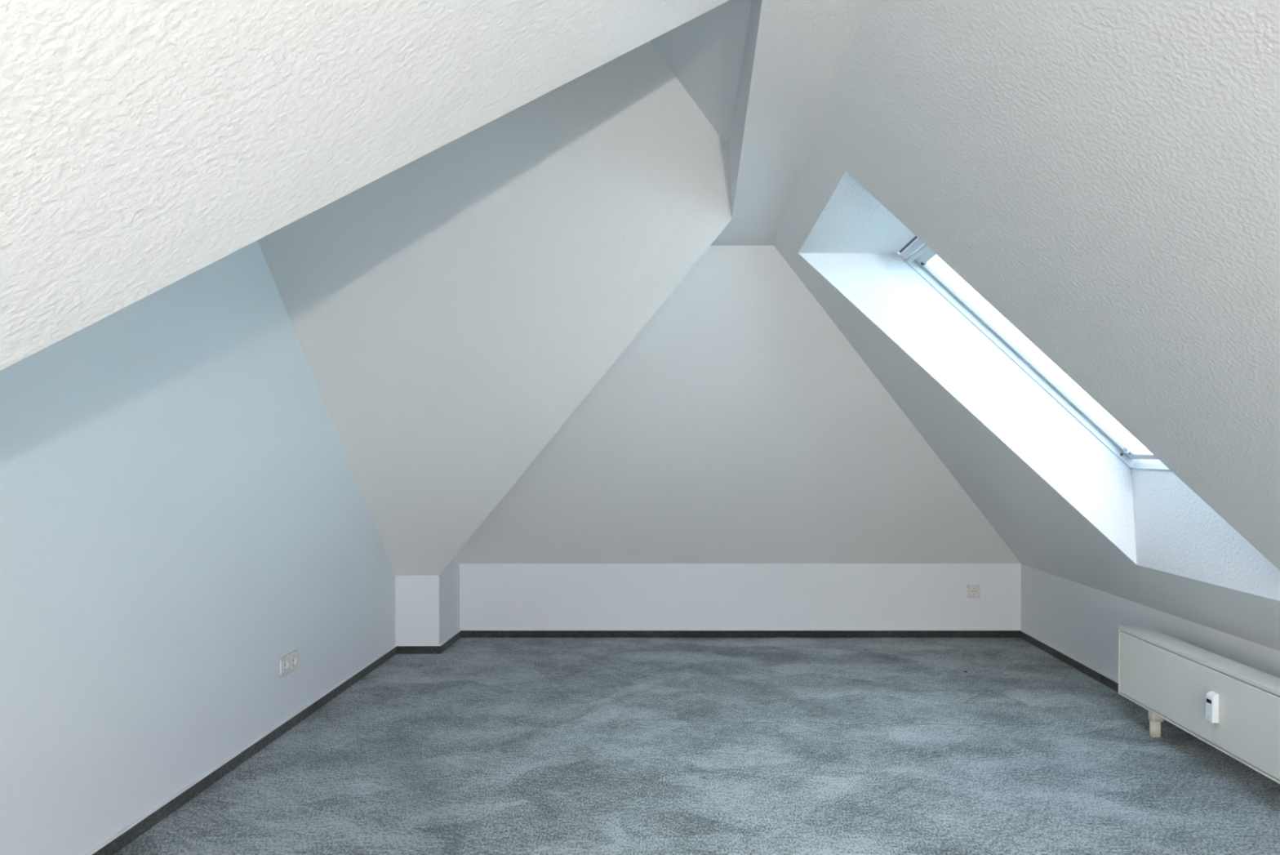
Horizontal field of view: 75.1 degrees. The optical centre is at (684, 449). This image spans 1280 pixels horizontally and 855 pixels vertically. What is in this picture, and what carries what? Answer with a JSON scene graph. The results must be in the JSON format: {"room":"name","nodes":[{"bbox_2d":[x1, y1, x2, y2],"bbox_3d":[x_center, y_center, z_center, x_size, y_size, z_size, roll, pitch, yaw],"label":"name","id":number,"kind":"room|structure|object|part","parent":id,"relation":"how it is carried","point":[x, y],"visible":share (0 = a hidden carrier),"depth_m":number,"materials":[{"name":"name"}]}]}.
{"room":"empty attic room","nodes":[
{"label":"empty attic room","id":0,"kind":"room"},
{"bbox_2d":[0,240,395,854],"bbox_3d":[-1.702,-0.285,0.447,0.001,2.970,8.895,0,0,0],"label":"wall","id":1,"kind":"structure","parent":0,"point":[184,513],"depth_m":2.72,"materials":[{"name":"paint"}]},
{"bbox_2d":[84,644,396,854],"bbox_3d":[-1.695,1.174,0.448,0.012,0.052,8.895,0,0,0],"label":"baseboard","id":2,"kind":"structure","parent":1,"relation":"attached to","point":[135,828],"depth_m":3.05,"materials":[{"name":"carpet"}]},
{"bbox_2d":[280,648,297,676],"bbox_3d":[-1.696,0.916,3.568,0.011,0.081,0.152,0,0,0],"label":"wall socket","id":3,"kind":"object","parent":1,"relation":"attached to","point":[288,662],"visible":1,"depth_m":3.55,"materials":[{"name":"white plastic"}]},
{"bbox_2d":[0,0,729,370],"bbox_3d":[-0.772,-0.080,-1.190,1.859,1.759,5.620,0,0,0],"label":"ceiling","id":4,"kind":"structure","parent":0,"point":[144,144],"depth_m":0.88,"materials":[{"name":"paint"}]},
{"bbox_2d":[257,0,762,575],"bbox_3d":[-0.758,-0.485,2.510,1.887,2.569,4.769,0,0,0],"label":"ceiling","id":5,"kind":"structure","parent":0,"point":[450,312],"depth_m":3.40,"materials":[{"name":"paint"}]},
{"bbox_2d":[113,637,1279,854],"bbox_3d":[0.226,1.200,0.658,3.857,0.001,9.316,0,0,0],"label":"floor","id":6,"kind":"structure","parent":0,"point":[477,745],"depth_m":3.18,"materials":[{"name":"grey carpet"}]},
{"bbox_2d":[395,555,459,644],"bbox_3d":[-1.570,0.761,5.106,0.264,0.878,0.421,0,0,0],"label":"wall pier","id":7,"kind":"object","parent":6,"relation":"on","point":[427,607],"visible":0.89,"depth_m":4.89,"materials":[{"name":"paint"}]},
{"bbox_2d":[395,644,440,653],"bbox_3d":[-1.567,1.174,4.888,0.270,0.052,0.012,0,0,0],"label":"baseboard","id":8,"kind":"structure","parent":7,"relation":"attached to","point":[401,648],"depth_m":4.88,"materials":[{"name":"carpet"}]},
{"bbox_2d":[439,629,461,653],"bbox_3d":[-1.435,1.174,5.099,0.012,0.052,0.434,0,0,1],"label":"baseboard","id":9,"kind":"structure","parent":7,"relation":"attached to","point":[455,636],"depth_m":5.08,"materials":[{"name":"carpet"}]},
{"bbox_2d":[1118,625,1279,783],"bbox_3d":[2.047,0.993,2.881,0.216,0.414,1.666,0,0,0],"label":"radiator","id":10,"kind":"object","parent":6,"relation":"on","point":[1171,677],"visible":0.99,"depth_m":3.13,"materials":[{"name":"white metal"}]},
{"bbox_3d":[2.001,0.936,3.713,0.113,0.301,0.002,0,0,0],"label":"panel","id":11,"kind":"part","parent":10,"relation":"part of","materials":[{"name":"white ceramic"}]},
{"bbox_2d":[1204,690,1218,722],"bbox_3d":[1.927,0.939,3.034,0.026,0.106,0.041,0,0,0],"label":"meter","id":12,"kind":"object","parent":10,"relation":"attached to","point":[1211,714],"visible":1,"depth_m":3.02,"materials":[{"name":"white plastic"}]},
{"bbox_2d":[459,563,1021,628],"bbox_3d":[0.358,0.965,5.316,3.593,0.471,0.001,0,0,0],"label":"wall","id":13,"kind":"structure","parent":0,"point":[492,595],"depth_m":5.32,"materials":[{"name":"paint"}]},
{"bbox_2d":[459,628,1021,637],"bbox_3d":[0.358,1.174,5.309,3.593,0.052,0.012,0,0,0],"label":"baseboard","id":14,"kind":"structure","parent":13,"relation":"attached to","point":[464,633],"depth_m":5.31,"materials":[{"name":"carpet"}]},
{"bbox_2d":[967,584,980,597],"bbox_3d":[1.851,0.906,5.311,0.081,0.081,0.011,0,0,0],"label":"wall socket","id":15,"kind":"object","parent":13,"relation":"attached to","point":[973,590],"visible":1,"depth_m":5.31,"materials":[{"name":"white plastic"}]},
{"bbox_2d":[710,0,868,245],"bbox_3d":[0.091,-0.926,-0.182,0.601,0.066,7.636,0,0,0],"label":"ceiling","id":16,"kind":"structure","parent":0,"point":[802,46],"depth_m":2.16,"materials":[{"name":"paint"}]},
{"bbox_2d":[456,0,1279,650],"bbox_3d":[0.355,-0.115,0.658,3.600,1.688,9.316,0,0,0],"label":"ceiling","id":17,"kind":"structure","parent":0,"point":[1104,175],"depth_m":2.28,"materials":[{"name":"paint"}]},
{"bbox_2d":[798,171,1279,600],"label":"window","id":18,"kind":"structure","parent":17,"relation":"attached to","point":[862,249],"depth_m":3.46,"materials":[{"name":"paint"}]},
{"bbox_3d":[0.943,-0.794,2.950,0.046,0.048,1.004,0,0,0],"label":"flap rail","id":19,"kind":"part","parent":18,"relation":"part of","materials":[{"name":"white metal"}]},
{"bbox_3d":[1.395,-0.391,2.949,1.064,0.986,1.098,0,0,0],"label":"frame","id":20,"kind":"part","parent":18,"relation":"part of","materials":[{"name":"white paint"}]},
{"bbox_3d":[1.419,-0.387,2.949,0.926,0.856,1.002,0,0,0],"label":"sash","id":21,"kind":"part","parent":18,"relation":"part of","materials":[{"name":"white paint"}]},
{"bbox_2d":[1021,563,1279,680],"bbox_3d":[2.155,0.965,0.658,0.001,0.471,9.316,0,0,0],"label":"wall","id":22,"kind":"structure","parent":0,"point":[1082,621],"depth_m":4.33,"materials":[{"name":"paint"}]},
{"bbox_2d":[1019,629,1118,692],"bbox_3d":[2.148,1.174,0.658,0.012,0.052,9.316,0,0,0],"label":"baseboard","id":23,"kind":"structure","parent":22,"relation":"attached to","point":[1096,674],"depth_m":4.59,"materials":[{"name":"carpet"}]}
]}

